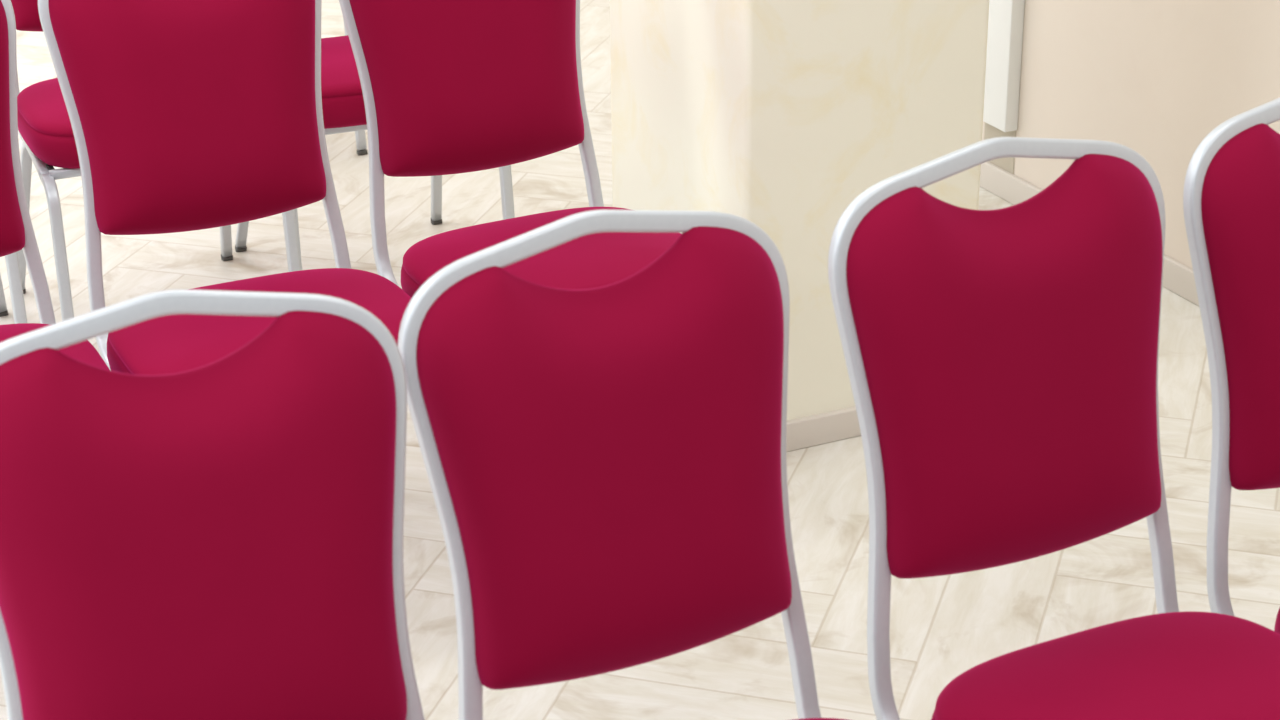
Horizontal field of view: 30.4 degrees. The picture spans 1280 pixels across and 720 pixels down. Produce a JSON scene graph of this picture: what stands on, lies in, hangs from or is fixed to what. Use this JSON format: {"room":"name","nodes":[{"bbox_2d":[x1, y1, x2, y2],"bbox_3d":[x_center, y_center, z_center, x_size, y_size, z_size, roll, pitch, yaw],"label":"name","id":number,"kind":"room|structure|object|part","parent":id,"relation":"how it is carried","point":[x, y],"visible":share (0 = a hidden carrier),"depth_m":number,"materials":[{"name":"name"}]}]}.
{"room":"assembly chamber","nodes":[
{"label":"assembly chamber","id":0,"kind":"room"},
{"bbox_2d":[0,0,1279,719],"bbox_3d":[-2.093,0.508,3.183,7.500,0.060,11.700,-11,26,-23],"label":"floor","id":1,"kind":"structure","parent":0,"point":[943,627],"depth_m":3.56,"materials":[{"name":"beige wood"}]},
{"bbox_2d":[0,252,26,323],"bbox_3d":[-1.315,-0.396,3.978,0.432,0.950,0.563,-9,25,-18],"label":"banquet chair","id":2,"kind":"object","parent":1,"relation":"on","point":[12,261],"visible":0.29,"depth_m":3.92,"materials":[{"name":"silver metal"}]},
{"bbox_3d":[-1.188,-0.223,4.285,0.024,0.360,0.192,-5,24,-10],"label":"leg","id":3,"kind":"part","parent":2,"relation":"part of","materials":[{"name":"silver metal"}]},
{"bbox_2d":[0,0,109,369],"bbox_3d":[-0.926,-0.006,3.082,0.432,0.950,0.563,-11,26,-23],"label":"banquet chair","id":4,"kind":"object","parent":1,"relation":"on","point":[17,233],"visible":0.42,"depth_m":3.22,"materials":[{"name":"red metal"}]},
{"bbox_3d":[-1.016,-0.303,3.152,0.380,0.400,0.131,-11,26,-23],"label":"backrest","id":5,"kind":"part","parent":4,"relation":"part of","materials":[{"name":"fabric"}]},
{"bbox_3d":[-1.000,-0.231,3.149,0.404,0.591,0.224,-11,26,-23],"label":"frame","id":6,"kind":"part","parent":4,"relation":"part of","materials":[{"name":"silver metal"}]},
{"bbox_3d":[-0.901,0.057,3.054,0.426,0.091,0.345,-11,26,-23],"label":"seat","id":7,"kind":"part","parent":4,"relation":"part of","materials":[{"name":"fabric"}]},
{"bbox_2d":[11,0,300,320],"bbox_3d":[-0.912,-0.508,4.226,0.432,0.950,0.563,-11,26,-22],"label":"banquet chair","id":8,"kind":"object","parent":1,"relation":"on","point":[45,131],"visible":0.27,"depth_m":4.07,"materials":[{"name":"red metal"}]},
{"bbox_3d":[-0.983,-0.734,4.294,0.404,0.591,0.224,-11,26,-22],"label":"frame","id":9,"kind":"part","parent":8,"relation":"part of","materials":[{"name":"silver metal"}]},
{"bbox_3d":[-1.146,-0.273,4.398,0.024,0.360,0.192,-15,28,-30],"label":"leg","id":10,"kind":"part","parent":8,"relation":"part of","materials":[{"name":"silver metal"}]},
{"bbox_3d":[-0.998,-0.806,4.297,0.380,0.400,0.131,-11,26,-22],"label":"backrest","id":11,"kind":"part","parent":8,"relation":"part of","materials":[{"name":"fabric"}]},
{"bbox_3d":[-0.888,-0.445,4.197,0.426,0.091,0.345,-11,26,-22],"label":"seat","id":12,"kind":"part","parent":8,"relation":"part of","materials":[{"name":"fabric"}]},
{"bbox_3d":[-0.884,-0.390,4.213,0.416,0.024,0.254,-11,26,-22],"label":"seat frame","id":13,"kind":"part","parent":8,"relation":"part of","materials":[{"name":"silver metal"}]},
{"bbox_3d":[-0.999,-0.137,4.075,0.022,0.361,0.112,-9,25,-18],"label":"leg","id":14,"kind":"part","parent":8,"relation":"part of","materials":[{"name":"silver metal"}]},
{"bbox_3d":[-0.802,-0.339,4.541,0.024,0.360,0.192,-7,24,-14],"label":"leg","id":15,"kind":"part","parent":8,"relation":"part of","materials":[{"name":"silver metal"}]},
{"bbox_3d":[-0.634,-0.206,4.227,0.022,0.361,0.112,-13,27,-26],"label":"leg","id":16,"kind":"part","parent":8,"relation":"part of","materials":[{"name":"silver metal"}]},
{"bbox_2d":[0,289,424,719],"bbox_3d":[-0.304,0.477,1.969,0.432,0.950,0.563,-9,25,-19],"label":"banquet chair","id":17,"kind":"object","parent":1,"relation":"on","point":[221,539],"visible":1,"depth_m":2.01,"materials":[{"name":"fabric"}]},
{"bbox_2d":[38,0,411,374],"bbox_3d":[-0.532,-0.087,3.260,0.432,0.950,0.563,-11,26,-23],"label":"banquet chair","id":18,"kind":"object","parent":1,"relation":"on","point":[185,115],"visible":0.73,"depth_m":3.29,"materials":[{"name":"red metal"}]},
{"bbox_3d":[-0.622,-0.385,3.329,0.380,0.400,0.131,-11,26,-23],"label":"backrest","id":19,"kind":"part","parent":18,"relation":"part of","materials":[{"name":"fabric"}]},
{"bbox_3d":[-0.507,-0.025,3.232,0.426,0.091,0.345,-11,26,-23],"label":"seat","id":20,"kind":"part","parent":18,"relation":"part of","materials":[{"name":"fabric"}]},
{"bbox_2d":[343,18,367,154],"bbox_3d":[-0.928,-0.955,5.242,0.432,0.950,0.563,-11,26,-23],"label":"banquet chair","id":21,"kind":"object","parent":1,"relation":"on","point":[360,136],"visible":0.09,"depth_m":5.27,"materials":[{"name":"silver metal"}]},
{"bbox_2d":[235,35,514,269],"bbox_3d":[-0.527,-0.593,4.410,0.432,0.950,0.563,-9,25,-19],"label":"banquet chair","id":22,"kind":"object","parent":1,"relation":"on","point":[343,107],"visible":0.14,"depth_m":4.26,"materials":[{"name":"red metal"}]},
{"bbox_3d":[-0.758,-0.363,4.595,0.024,0.360,0.192,-14,27,-28],"label":"leg","id":23,"kind":"part","parent":22,"relation":"part of","materials":[{"name":"silver metal"}]},
{"bbox_3d":[-0.631,-0.223,4.265,0.022,0.361,0.112,-7,25,-15],"label":"leg","id":24,"kind":"part","parent":22,"relation":"part of","materials":[{"name":"silver metal"}]},
{"bbox_3d":[-0.506,-0.529,4.380,0.426,0.091,0.345,-9,25,-19],"label":"seat","id":25,"kind":"part","parent":22,"relation":"part of","materials":[{"name":"fabric"}]},
{"bbox_3d":[-0.503,-0.474,4.397,0.416,0.024,0.254,-9,25,-19],"label":"seat frame","id":26,"kind":"part","parent":22,"relation":"part of","materials":[{"name":"silver metal"}]},
{"bbox_3d":[-0.405,-0.421,4.720,0.024,0.360,0.192,-5,24,-11],"label":"leg","id":27,"kind":"part","parent":22,"relation":"part of","materials":[{"name":"silver metal"}]},
{"bbox_3d":[-0.257,-0.285,4.397,0.022,0.361,0.112,-11,26,-23],"label":"leg","id":28,"kind":"part","parent":22,"relation":"part of","materials":[{"name":"silver metal"}]},
{"bbox_2d":[339,0,680,297],"bbox_3d":[-0.153,-0.189,3.484,0.432,0.950,0.563,-12,26,-25],"label":"banquet chair","id":29,"kind":"object","parent":1,"relation":"on","point":[448,87],"visible":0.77,"depth_m":3.51,"materials":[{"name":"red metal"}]},
{"bbox_3d":[-0.250,-0.486,3.551,0.380,0.400,0.131,-12,26,-25],"label":"backrest","id":30,"kind":"part","parent":29,"relation":"part of","materials":[{"name":"fabric"}]},
{"bbox_3d":[-0.127,-0.127,3.457,0.426,0.091,0.345,-12,26,-25],"label":"seat","id":31,"kind":"part","parent":29,"relation":"part of","materials":[{"name":"fabric"}]},
{"bbox_2d":[398,210,846,719],"bbox_3d":[0.083,0.393,2.153,0.432,0.950,0.563,-12,26,-25],"label":"banquet chair","id":32,"kind":"object","parent":1,"relation":"on","point":[606,466],"visible":1,"depth_m":2.18,"materials":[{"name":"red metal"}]},
{"bbox_3d":[0.110,0.456,2.125,0.426,0.091,0.345,-12,26,-25],"label":"seat","id":33,"kind":"part","parent":32,"relation":"part of","materials":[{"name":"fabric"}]},
{"bbox_2d":[828,137,1279,719],"bbox_3d":[0.484,0.309,2.337,0.432,0.950,0.563,-12,26,-24],"label":"banquet chair","id":34,"kind":"object","parent":1,"relation":"on","point":[1002,364],"visible":1,"depth_m":2.36,"materials":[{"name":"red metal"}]},
{"bbox_3d":[0.390,0.012,2.405,0.380,0.400,0.131,-12,26,-24],"label":"backrest","id":35,"kind":"part","parent":34,"relation":"part of","materials":[{"name":"fabric"}]},
{"bbox_3d":[0.510,0.371,2.309,0.426,0.091,0.345,-12,26,-24],"label":"seat","id":36,"kind":"part","parent":34,"relation":"part of","materials":[{"name":"fabric"}]},
{"bbox_2d":[1183,98,1279,633],"bbox_3d":[0.873,0.229,2.510,0.432,0.950,0.563,-12,26,-24],"label":"banquet chair","id":37,"kind":"object","parent":1,"relation":"on","point":[1231,193],"visible":0.87,"depth_m":2.50,"materials":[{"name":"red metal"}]},
{"bbox_3d":[0.779,-0.068,2.579,0.380,0.400,0.131,-12,26,-24],"label":"backrest","id":38,"kind":"part","parent":37,"relation":"part of","materials":[{"name":"fabric"}]},
{"bbox_3d":[0.898,0.291,2.483,0.426,0.091,0.345,-12,26,-24],"label":"seat","id":39,"kind":"part","parent":37,"relation":"part of","materials":[{"name":"fabric"}]},
{"bbox_2d":[610,0,988,419],"bbox_3d":[0.245,-1.298,3.564,0.438,2.900,0.511,-11,26,-23],"label":"wall column","id":40,"kind":"structure","parent":0,"point":[774,115],"depth_m":3.73,"materials":[{"name":"beige paint"}]},
{"bbox_2d":[786,406,860,451],"bbox_3d":[0.257,0.006,4.136,0.462,0.052,0.535,-11,26,-23],"label":"baseboard","id":41,"kind":"structure","parent":40,"relation":"attached to","point":[840,424],"depth_m":3.88,"materials":[{"name":"beige wood"}]},
{"bbox_2d":[982,0,1279,268],"bbox_3d":[1.076,-1.475,3.951,0.150,2.900,11.700,-11,26,-23],"label":"wall","id":42,"kind":"structure","parent":0,"point":[1152,78],"depth_m":4.47,"materials":[{"name":"paint"}]},
{"bbox_2d":[984,122,1015,173],"bbox_3d":[0.758,-0.455,4.969,0.002,0.097,0.115,-11,26,-23],"label":"trim","id":43,"kind":"structure","parent":42,"relation":"attached to","point":[1007,164],"depth_m":4.97,"materials":[{"name":"beige paint"}]},
{"bbox_2d":[983,0,1024,131],"bbox_3d":[0.733,-1.751,4.390,0.032,2.743,0.120,-11,26,-23],"label":"trim","id":44,"kind":"structure","parent":42,"relation":"attached to","point":[1006,17],"depth_m":4.85,"materials":[{"name":"white plastic"}]},
{"bbox_2d":[980,161,1198,305],"bbox_3d":[1.047,-0.134,4.428,0.012,0.060,11.550,-11,26,-23],"label":"baseboard","id":45,"kind":"structure","parent":42,"relation":"attached to","point":[1178,278],"depth_m":4.89,"materials":[{"name":"beige wood"}]}
]}

